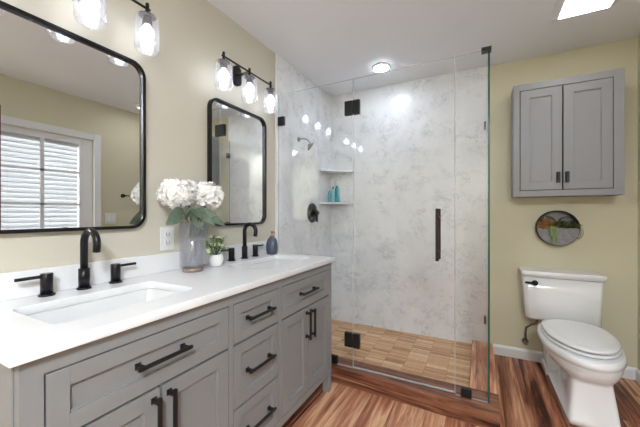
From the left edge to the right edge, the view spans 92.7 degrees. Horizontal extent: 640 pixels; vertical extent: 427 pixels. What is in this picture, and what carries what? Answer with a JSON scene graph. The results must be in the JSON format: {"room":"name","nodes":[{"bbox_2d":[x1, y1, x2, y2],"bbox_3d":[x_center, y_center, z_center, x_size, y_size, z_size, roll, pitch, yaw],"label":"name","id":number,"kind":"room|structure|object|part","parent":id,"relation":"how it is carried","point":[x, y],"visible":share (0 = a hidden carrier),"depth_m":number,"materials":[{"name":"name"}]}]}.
{"room":"bathroom","nodes":[
{"label":"bathroom","id":0,"kind":"room"},
{"bbox_2d":[0,0,330,272],"bbox_3d":[-1.051,-0.010,1.151,0.112,2.500,5.070,0,0,28],"label":"wall","id":1,"kind":"structure","parent":0,"point":[194,34],"depth_m":1.70,"materials":[{"name":"beige paint"}]},
{"bbox_2d":[0,0,145,233],"bbox_3d":[-0.960,-0.318,1.201,0.026,0.768,0.552,0,0,28],"label":"wall mirror","id":2,"kind":"object","parent":1,"relation":"attached to","point":[73,106],"visible":1,"depth_m":1.17,"materials":[{"name":"black mirror"}]},
{"bbox_2d":[73,0,159,56],"bbox_3d":[-0.896,-0.844,1.169,0.168,0.252,0.546,0,0,28],"label":"vanity light","id":3,"kind":"object","parent":1,"relation":"attached to","point":[146,32],"visible":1,"depth_m":1.33,"materials":[{"name":"glass"}]},
{"bbox_3d":[-0.867,-0.796,1.153,0.102,0.157,0.102,0,0,28],"label":"lamp shade","id":4,"kind":"part","parent":3,"relation":"part of","materials":[{"name":"clear glass"}]},
{"bbox_2d":[81,0,99,10],"bbox_3d":[-0.867,-0.853,1.153,0.068,0.161,0.068,0,0,28],"label":"bulb","id":5,"kind":"object","parent":3,"relation":"attached to","point":[92,5],"depth_m":1.14,"materials":[{"name":"white glass"}]},
{"bbox_2d":[138,2,155,40],"bbox_3d":[-0.764,-0.853,1.350,0.068,0.161,0.068,0,0,28],"label":"bulb","id":6,"kind":"object","parent":3,"relation":"attached to","point":[146,32],"depth_m":1.33,"materials":[{"name":"white glass"}]},
{"bbox_3d":[-0.764,-0.796,1.350,0.102,0.157,0.102,0,0,28],"label":"lamp shade","id":7,"kind":"part","parent":3,"relation":"part of","materials":[{"name":"clear glass"}]},
{"bbox_2d":[0,240,266,301],"bbox_3d":[-0.756,0.243,1.597,0.020,0.092,1.608,0,0,28],"label":"backsplash","id":8,"kind":"structure","parent":1,"relation":"attached to","point":[65,277],"depth_m":1.28,"materials":[{"name":"white stone"}]},
{"bbox_2d":[160,226,173,250],"bbox_3d":[-0.781,0.125,1.561,0.010,0.120,0.078,0,0,28],"label":"wall outlet","id":9,"kind":"object","parent":1,"relation":"attached to","point":[166,233],"visible":1,"depth_m":1.55,"materials":[{"name":"white plastic"}]},
{"bbox_2d":[164,231,170,236],"bbox_3d":[-0.779,0.104,1.560,0.003,0.030,0.034,0,0,28],"label":"receptacle","id":10,"kind":"object","parent":9,"relation":"attached to","point":[166,233],"depth_m":1.56,"materials":[{"name":"white plastic"}]},
{"bbox_2d":[164,239,170,245],"bbox_3d":[-0.779,0.146,1.560,0.003,0.030,0.034,0,0,28],"label":"receptacle","id":11,"kind":"object","parent":9,"relation":"attached to","point":[167,242],"depth_m":1.56,"materials":[{"name":"white plastic"}]},
{"bbox_2d":[207,98,266,225],"bbox_3d":[-0.529,-0.313,2.026,0.026,0.770,0.533,0,0,28],"label":"wall mirror","id":12,"kind":"object","parent":1,"relation":"attached to","point":[236,136],"visible":0.8,"depth_m":2.00,"materials":[{"name":"black mirror"}]},
{"bbox_2d":[214,51,276,113],"bbox_3d":[-0.480,-0.844,1.967,0.168,0.252,0.546,0,0,28],"label":"vanity light","id":13,"kind":"object","parent":1,"relation":"attached to","point":[237,75],"visible":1,"depth_m":1.95,"materials":[{"name":"black metal"}]},
{"bbox_3d":[-0.554,-0.796,1.755,0.102,0.157,0.102,0,0,28],"label":"lamp shade","id":14,"kind":"part","parent":13,"relation":"part of","materials":[{"name":"clear glass"}]},
{"bbox_2d":[218,51,229,79],"bbox_3d":[-0.554,-0.853,1.755,0.068,0.161,0.068,0,0,28],"label":"bulb","id":15,"kind":"object","parent":13,"relation":"attached to","point":[223,74],"depth_m":1.74,"materials":[{"name":"white glass"}]},
{"bbox_3d":[-0.494,-0.908,1.974,0.098,0.018,0.018,0,0,28],"label":"arm","id":16,"kind":"part","parent":13,"relation":"part of","materials":[{"name":"metal"}]},
{"bbox_2d":[244,68,254,93],"bbox_3d":[-0.451,-0.853,1.952,0.068,0.161,0.068,0,0,28],"label":"bulb","id":17,"kind":"object","parent":13,"relation":"attached to","point":[249,78],"depth_m":1.94,"materials":[{"name":"white glass"}]},
{"bbox_2d":[266,81,274,104],"bbox_3d":[-0.348,-0.853,2.148,0.068,0.161,0.068,0,0,28],"label":"bulb","id":18,"kind":"object","parent":13,"relation":"attached to","point":[270,100],"depth_m":2.13,"materials":[{"name":"white glass"}]},
{"bbox_2d":[275,53,276,238],"bbox_3d":[-0.346,-0.040,2.391,0.016,2.440,0.008,0,0,28],"label":"trim","id":19,"kind":"structure","parent":1,"relation":"attached to","point":[275,53],"depth_m":2.39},
{"bbox_2d":[297,137,313,150],"bbox_3d":[-0.123,-0.611,2.641,0.156,0.133,0.071,0,0,28],"label":"sprayer","id":20,"kind":"object","parent":1,"relation":"attached to","point":[309,145],"visible":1,"depth_m":2.63,"materials":[{"name":"metal"}]},
{"bbox_3d":[-0.136,-0.640,2.654,0.120,0.074,0.044,0,0,28],"label":"arm","id":21,"kind":"part","parent":20,"relation":"part of","materials":[{"name":"metal"}]},
{"bbox_2d":[307,203,318,222],"bbox_3d":[-0.049,-0.010,2.884,0.062,0.188,0.188,0,0,28],"label":"shower valve","id":22,"kind":"object","parent":1,"relation":"attached to","point":[312,212],"visible":1,"depth_m":2.87,"materials":[{"name":"black metal"}]},
{"bbox_3d":[-0.040,0.019,2.887,0.050,0.111,0.066,0,0,28],"label":"lever","id":23,"kind":"part","parent":22,"relation":"part of","materials":[{"name":"black metal"}]},
{"bbox_2d":[331,319,471,387],"bbox_3d":[0.524,1.154,2.586,1.355,0.052,0.845,0,0,28],"label":"floor","id":24,"kind":"structure","parent":0,"point":[426,356],"depth_m":2.50,"materials":[{"name":"tile"}]},
{"bbox_2d":[208,0,639,96],"bbox_3d":[0.061,-1.300,0.572,2.620,0.080,5.070,0,0,28],"label":"ceiling","id":25,"kind":"structure","parent":0,"point":[326,41],"depth_m":2.13,"materials":[{"name":"paint"}]},
{"bbox_2d":[372,63,389,71],"bbox_3d":[0.524,-1.252,2.614,0.156,0.014,0.156,0,0,28],"label":"recessed light","id":26,"kind":"object","parent":25,"relation":"in","point":[379,67],"visible":1,"depth_m":2.59,"materials":[{"name":"white glass"}]},
{"bbox_2d":[550,0,617,19],"bbox_3d":[1.555,-1.243,1.761,0.316,0.034,0.316,0,0,28],"label":"skylight","id":27,"kind":"object","parent":25,"relation":"in","point":[562,9],"visible":1,"depth_m":1.81,"materials":[{"name":"white glass"}]},
{"bbox_2d":[281,354,639,426],"bbox_3d":[0.038,1.210,0.527,2.420,0.060,4.970,0,0,28],"label":"floor","id":28,"kind":"structure","parent":0,"point":[527,396],"depth_m":1.85,"materials":[{"name":"brown wood"}]},
{"bbox_2d":[0,263,330,426],"bbox_3d":[-0.509,0.750,1.471,0.574,0.860,1.580,0,0,28],"label":"vanity cabinet","id":29,"kind":"object","parent":28,"relation":"on","point":[253,357],"visible":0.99,"depth_m":1.09,"materials":[{"name":"grey paint"}]},
{"bbox_3d":[-0.571,0.782,0.829,0.019,0.486,0.282,0,0,28],"label":"door","id":30,"kind":"part","parent":29,"relation":"part of","materials":[{"name":"grey paint"}]},
{"bbox_3d":[-0.504,0.450,0.958,0.019,0.161,0.572,0,0,28],"label":"drawer","id":31,"kind":"part","parent":29,"relation":"part of","materials":[{"name":"grey paint"}]},
{"bbox_3d":[-0.492,0.635,0.922,0.036,0.165,0.018,0,0,28],"label":"handle","id":32,"kind":"part","parent":29,"relation":"part of","materials":[{"name":"black metal"}]},
{"bbox_3d":[-0.480,0.442,0.945,0.036,0.018,0.182,0,0,28],"label":"handle","id":33,"kind":"part","parent":29,"relation":"part of","materials":[{"name":"black metal"}]},
{"bbox_2d":[0,253,334,367],"bbox_3d":[-0.517,0.305,1.472,0.558,0.030,1.608,0,0,28],"label":"countertop","id":34,"kind":"structure","parent":29,"relation":"on","point":[24,339],"depth_m":1.02,"materials":[{"name":"white stone"}]},
{"bbox_2d":[14,228,135,296],"bbox_3d":[-0.880,0.171,1.167,0.133,0.236,0.402,0,0,28],"label":"faucet","id":35,"kind":"object","parent":34,"relation":"on","point":[46,279],"visible":1,"depth_m":1.17,"materials":[{"name":"black metal"}]},
{"bbox_3d":[-0.993,0.220,1.042,0.011,0.010,0.077,0,0,28],"label":"lever","id":36,"kind":"part","parent":35,"relation":"part of","materials":[{"name":"black metal"}]},
{"bbox_3d":[-0.971,0.250,1.084,0.048,0.079,0.048,0,0,28],"label":"handle","id":37,"kind":"part","parent":35,"relation":"part of","materials":[{"name":"black metal"}]},
{"bbox_3d":[-0.879,0.171,1.164,0.129,0.236,0.048,0,0,28],"label":"spout","id":38,"kind":"part","parent":35,"relation":"part of","materials":[{"name":"black metal"}]},
{"bbox_3d":[-0.864,0.250,1.289,0.048,0.079,0.048,0,0,28],"label":"handle","id":39,"kind":"part","parent":35,"relation":"part of","materials":[{"name":"black metal"}]},
{"bbox_3d":[-0.842,0.220,1.331,0.011,0.010,0.077,0,0,28],"label":"lever","id":40,"kind":"part","parent":35,"relation":"part of","materials":[{"name":"black metal"}]},
{"bbox_2d":[26,288,178,323],"bbox_3d":[-0.713,0.381,1.060,0.325,0.120,0.490,0,0,28],"label":"sink","id":41,"kind":"object","parent":34,"relation":"in","point":[86,309],"visible":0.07,"depth_m":1.14,"materials":[{"name":"ceramic"}]},
{"bbox_2d":[179,222,208,272],"bbox_3d":[-0.646,0.158,1.551,0.128,0.263,0.128,0,0,28],"label":"glass vase","id":42,"kind":"object","parent":34,"relation":"on","point":[195,232],"visible":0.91,"depth_m":1.54,"materials":[{"name":"clear glass"}]},
{"bbox_2d":[156,178,200,261],"bbox_3d":[-0.697,0.030,1.485,0.185,0.419,0.199,0,0,-31],"label":"hydrangea","id":43,"kind":"object","parent":42,"relation":"in","point":[174,193],"visible":1,"depth_m":1.45,"materials":[{"name":"white plant"}]},
{"bbox_3d":[-0.675,0.082,1.520,0.007,0.316,0.085,0,0,43],"label":"stem","id":44,"kind":"part","parent":43,"relation":"part of","materials":[{"name":"green plant"}]},
{"bbox_2d":[183,179,206,260],"bbox_3d":[-0.684,0.030,1.576,0.178,0.420,0.165,0,0,-39],"label":"hydrangea","id":45,"kind":"object","parent":42,"relation":"in","point":[193,210],"visible":0.2,"depth_m":1.55,"materials":[{"name":"white plant"}]},
{"bbox_2d":[193,180,224,260],"bbox_3d":[-0.599,0.032,1.613,0.186,0.416,0.203,0,0,-3],"label":"hydrangea","id":46,"kind":"object","parent":42,"relation":"in","point":[209,196],"visible":0.73,"depth_m":1.57,"materials":[{"name":"white plant"}]},
{"bbox_2d":[201,235,228,266],"bbox_3d":[-0.590,0.202,1.684,0.157,0.175,0.209,0,0,28],"label":"potted plant","id":47,"kind":"object","parent":34,"relation":"on","point":[216,259],"visible":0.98,"depth_m":1.68,"materials":[{"name":"green plant"}]},
{"bbox_3d":[-0.578,0.257,1.700,0.077,0.066,0.077,0,0,28],"label":"pot","id":48,"kind":"part","parent":47,"relation":"part of","materials":[{"name":"ceramic"}]},
{"bbox_2d":[221,222,263,260],"bbox_3d":[-0.459,0.171,1.974,0.133,0.236,0.397,0,0,28],"label":"faucet","id":49,"kind":"object","parent":34,"relation":"on","point":[255,246],"visible":1,"depth_m":1.98,"materials":[{"name":"black metal"}]},
{"bbox_3d":[-0.549,0.250,1.893,0.048,0.079,0.048,0,0,28],"label":"handle","id":50,"kind":"part","parent":49,"relation":"part of","materials":[{"name":"black metal"}]},
{"bbox_3d":[-0.457,0.171,1.975,0.129,0.236,0.048,0,0,28],"label":"spout","id":51,"kind":"part","parent":49,"relation":"part of","materials":[{"name":"black metal"}]},
{"bbox_3d":[-0.444,0.250,2.095,0.048,0.079,0.048,0,0,28],"label":"handle","id":52,"kind":"part","parent":49,"relation":"part of","materials":[{"name":"black metal"}]},
{"bbox_2d":[243,259,295,268],"bbox_3d":[-0.297,0.381,1.880,0.325,0.120,0.530,0,0,28],"label":"sink","id":53,"kind":"object","parent":34,"relation":"in","point":[277,262],"visible":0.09,"depth_m":2.09,"materials":[{"name":"ceramic"}]},
{"bbox_2d":[266,231,277,254],"bbox_3d":[-0.348,0.206,2.214,0.086,0.166,0.086,0,0,28],"label":"soap dispenser","id":54,"kind":"object","parent":34,"relation":"on","point":[271,244],"visible":1,"depth_m":2.18,"materials":[{"name":"blue ceramic"}]},
{"bbox_3d":[-0.468,0.635,0.968,0.036,0.165,0.018,0,0,28],"label":"handle","id":55,"kind":"part","parent":29,"relation":"part of","materials":[{"name":"black metal"}]},
{"bbox_3d":[-0.437,0.782,1.087,0.019,0.486,0.282,0,0,28],"label":"door","id":56,"kind":"part","parent":29,"relation":"part of","materials":[{"name":"grey paint"}]},
{"bbox_3d":[-0.286,0.915,1.376,0.019,0.221,0.308,0,0,28],"label":"drawer","id":57,"kind":"part","parent":29,"relation":"part of","materials":[{"name":"grey paint"}]},
{"bbox_3d":[-0.286,0.667,1.376,0.019,0.256,0.308,0,0,28],"label":"drawer","id":58,"kind":"part","parent":29,"relation":"part of","materials":[{"name":"grey paint"}]},
{"bbox_3d":[-0.286,0.450,1.376,0.019,0.161,0.308,0,0,28],"label":"drawer","id":59,"kind":"part","parent":29,"relation":"part of","materials":[{"name":"grey paint"}]},
{"bbox_3d":[-0.261,0.915,1.364,0.036,0.018,0.182,0,0,28],"label":"handle","id":60,"kind":"part","parent":29,"relation":"part of","materials":[{"name":"black metal"}]},
{"bbox_3d":[-0.261,0.665,1.364,0.036,0.018,0.182,0,0,28],"label":"handle","id":61,"kind":"part","parent":29,"relation":"part of","materials":[{"name":"black metal"}]},
{"bbox_3d":[-0.261,0.442,1.364,0.036,0.018,0.182,0,0,28],"label":"handle","id":62,"kind":"part","parent":29,"relation":"part of","materials":[{"name":"black metal"}]},
{"bbox_3d":[-0.138,0.782,1.659,0.019,0.486,0.265,0,0,28],"label":"door","id":63,"kind":"part","parent":29,"relation":"part of","materials":[{"name":"grey paint"}]},
{"bbox_3d":[-0.075,0.450,1.780,0.019,0.161,0.539,0,0,28],"label":"drawer","id":64,"kind":"part","parent":29,"relation":"part of","materials":[{"name":"grey paint"}]},
{"bbox_3d":[-0.063,0.635,1.745,0.036,0.165,0.018,0,0,28],"label":"handle","id":65,"kind":"part","parent":29,"relation":"part of","materials":[{"name":"black metal"}]},
{"bbox_3d":[-0.060,0.442,1.751,0.036,0.018,0.182,0,0,28],"label":"handle","id":66,"kind":"part","parent":29,"relation":"part of","materials":[{"name":"black metal"}]},
{"bbox_3d":[-0.039,0.635,1.791,0.036,0.165,0.018,0,0,28],"label":"handle","id":67,"kind":"part","parent":29,"relation":"part of","materials":[{"name":"black metal"}]},
{"bbox_3d":[-0.012,0.782,1.902,0.019,0.486,0.265,0,0,28],"label":"door","id":68,"kind":"part","parent":29,"relation":"part of","materials":[{"name":"grey paint"}]},
{"bbox_3d":[0.047,1.124,2.042,0.045,0.112,0.045,0,0,28],"label":"leg","id":69,"kind":"part","parent":29,"relation":"part of","materials":[{"name":"grey paint"}]},
{"bbox_2d":[331,340,499,426],"bbox_3d":[0.545,1.125,2.458,1.510,0.110,1.052,0,0,28],"label":"shower curb","id":70,"kind":"object","parent":28,"relation":"on","point":[443,402],"visible":0.77,"depth_m":1.93,"materials":[{"name":"brown wood"}]},
{"bbox_2d":[278,46,491,402],"bbox_3d":[0.535,0.062,2.480,1.470,2.031,1.022,0,0,28],"label":"shower enclosure","id":71,"kind":"object","parent":70,"relation":"on","point":[351,108],"visible":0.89,"depth_m":1.89,"materials":[{"name":"clear glass"}]},
{"bbox_3d":[-0.049,0.065,2.269,0.628,2.010,0.010,0,0,28],"label":"fixed panel","id":72,"kind":"part","parent":71,"relation":"part of","materials":[{"name":"clear glass"}]},
{"bbox_3d":[0.519,0.061,1.974,0.644,2.002,0.010,0,0,28],"label":"door","id":73,"kind":"part","parent":71,"relation":"part of","materials":[{"name":"clear glass"}]},
{"bbox_3d":[0.723,0.125,1.867,0.020,0.316,0.108,0,0,28],"label":"handle","id":74,"kind":"part","parent":71,"relation":"part of","materials":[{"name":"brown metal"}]},
{"bbox_3d":[0.885,0.069,1.783,0.168,2.017,0.010,0,0,28],"label":"fixed panel","id":75,"kind":"part","parent":71,"relation":"part of","materials":[{"name":"clear glass"}]},
{"bbox_3d":[1.187,0.069,2.168,0.010,2.018,0.972,0,0,28],"label":"return panel","id":76,"kind":"part","parent":71,"relation":"part of","materials":[{"name":"clear glass"}]},
{"bbox_3d":[1.194,1.129,2.236,0.154,0.101,0.845,0,0,28],"label":"rail","id":77,"kind":"part","parent":70,"relation":"part of","materials":[{"name":"brown wood"}]},
{"bbox_2d":[519,267,626,426],"bbox_3d":[1.651,0.804,2.009,0.500,0.752,0.845,0,0,28],"label":"toilet","id":78,"kind":"object","parent":28,"relation":"on","point":[582,361],"visible":1,"depth_m":1.91,"materials":[{"name":"ceramic"}]},
{"bbox_3d":[1.580,0.514,2.277,0.083,0.039,0.033,0,0,28],"label":"flush lever","id":79,"kind":"part","parent":78,"relation":"part of","materials":[{"name":"black metal"}]},
{"bbox_3d":[1.800,0.636,2.295,0.468,0.322,0.190,0,0,28],"label":"tank","id":80,"kind":"part","parent":78,"relation":"part of","materials":[{"name":"ceramic"}]},
{"bbox_3d":[1.797,0.451,2.290,0.500,0.047,0.212,0,0,28],"label":"tank lid","id":81,"kind":"part","parent":78,"relation":"part of","materials":[{"name":"ceramic"}]},
{"bbox_3d":[1.638,0.759,1.923,0.368,0.021,0.565,0,0,28],"label":"lid","id":82,"kind":"part","parent":78,"relation":"part of","materials":[{"name":"ceramic"}]},
{"bbox_3d":[1.634,0.785,1.917,0.374,0.016,0.559,0,0,28],"label":"seat","id":83,"kind":"part","parent":78,"relation":"part of","materials":[{"name":"ceramic"}]},
{"bbox_3d":[1.657,0.988,1.960,0.408,0.382,0.763,0,0,28],"label":"bowl","id":84,"kind":"part","parent":78,"relation":"part of","materials":[{"name":"ceramic"}]},
{"bbox_2d":[331,37,636,367],"bbox_3d":[1.251,-0.010,2.747,2.520,2.500,0.112,0,0,28],"label":"wall","id":85,"kind":"structure","parent":0,"point":[404,132],"depth_m":2.70,"materials":[{"name":"stone"}]},
{"bbox_2d":[320,169,354,173],"bbox_3d":[0.176,-0.437,3.091,0.270,0.018,0.270,0,0,28],"label":"corner shelf","id":86,"kind":"object","parent":85,"relation":"attached to","point":[329,171],"visible":0.98,"depth_m":3.10,"materials":[{"name":"stone"}]},
{"bbox_2d":[320,202,354,204],"bbox_3d":[0.176,-0.110,3.091,0.270,0.018,0.270,0,0,28],"label":"corner shelf","id":87,"kind":"object","parent":85,"relation":"attached to","point":[330,203],"visible":0.98,"depth_m":3.08,"materials":[{"name":"stone"}]},
{"bbox_2d":[328,191,330,201],"bbox_3d":[0.097,-0.177,3.096,0.034,0.116,0.026,0,0,28],"label":"shampoo bottle","id":88,"kind":"object","parent":87,"relation":"on","point":[329,192],"visible":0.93,"depth_m":3.08,"materials":[{"name":"teal plastic"}]},
{"bbox_2d":[331,187,334,201],"bbox_3d":[0.132,-0.197,3.114,0.042,0.156,0.032,0,0,28],"label":"shampoo bottle","id":89,"kind":"object","parent":87,"relation":"on","point":[332,189],"visible":0.87,"depth_m":3.10,"materials":[{"name":"teal plastic"}]},
{"bbox_2d":[335,186,339,201],"bbox_3d":[0.176,-0.204,3.117,0.052,0.169,0.039,0,0,28],"label":"shampoo bottle","id":90,"kind":"object","parent":87,"relation":"on","point":[337,190],"visible":0.9,"depth_m":3.10,"materials":[{"name":"teal plastic"}]},
{"bbox_2d":[522,320,537,344],"bbox_3d":[1.674,0.927,2.432,0.105,0.254,0.076,0,0,28],"label":"water supply valve","id":91,"kind":"object","parent":85,"relation":"attached to","point":[525,341],"visible":0.94,"depth_m":2.43,"materials":[{"name":"metal"}]},
{"bbox_2d":[535,210,583,245],"bbox_3d":[1.827,0.108,2.333,0.288,0.270,0.110,0,0,28],"label":"wall planter","id":92,"kind":"object","parent":85,"relation":"attached to","point":[556,228],"visible":1,"depth_m":2.33,"materials":[{"name":"metal"}]},
{"bbox_3d":[1.841,0.108,2.377,0.256,0.256,0.006,0,0,28],"label":"plate","id":93,"kind":"part","parent":92,"relation":"part of","materials":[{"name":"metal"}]},
{"bbox_2d":[493,344,637,379],"bbox_3d":[1.859,1.139,2.373,0.897,0.083,0.014,0,0,28],"label":"baseboard","id":94,"kind":"structure","parent":85,"relation":"attached to","point":[520,353],"depth_m":2.47,"materials":[{"name":"white wood"}]},
{"bbox_2d":[511,68,624,197],"bbox_3d":[1.811,-0.558,2.279,0.635,0.853,0.223,0,0,28],"label":"upper cabinet","id":95,"kind":"object","parent":85,"relation":"attached to","point":[568,133],"visible":1,"depth_m":2.19,"materials":[{"name":"grey paint"}]},
{"bbox_3d":[1.646,-0.556,2.277,0.253,0.752,0.019,0,0,28],"label":"door","id":96,"kind":"part","parent":95,"relation":"part of","materials":[{"name":"grey paint"}]},
{"bbox_3d":[1.727,-0.267,2.210,0.022,0.078,0.024,0,0,28],"label":"handle","id":97,"kind":"part","parent":95,"relation":"part of","materials":[{"name":"black metal"}]},
{"bbox_3d":[1.773,-0.267,2.186,0.022,0.078,0.024,0,0,28],"label":"handle","id":98,"kind":"part","parent":95,"relation":"part of","materials":[{"name":"black metal"}]},
{"bbox_3d":[1.885,-0.556,2.152,0.268,0.752,0.019,0,0,28],"label":"door","id":99,"kind":"part","parent":95,"relation":"part of","materials":[{"name":"grey paint"}]},
{"bbox_2d":[637,35,639,369],"bbox_3d":[1.155,-0.010,-0.055,0.100,2.500,4.970,0,0,28],"label":"wall","id":100,"kind":"structure","parent":0,"point":[638,37],"depth_m":2.16,"materials":[{"name":"beige paint"}]},
{"bbox_2d":[636,369,639,383],"bbox_3d":[2.009,1.139,1.705,0.014,0.083,1.031,0,0,28],"label":"baseboard","id":101,"kind":"structure","parent":100,"relation":"attached to","point":[637,370],"depth_m":2.14,"materials":[{"name":"white wood"}]}
]}

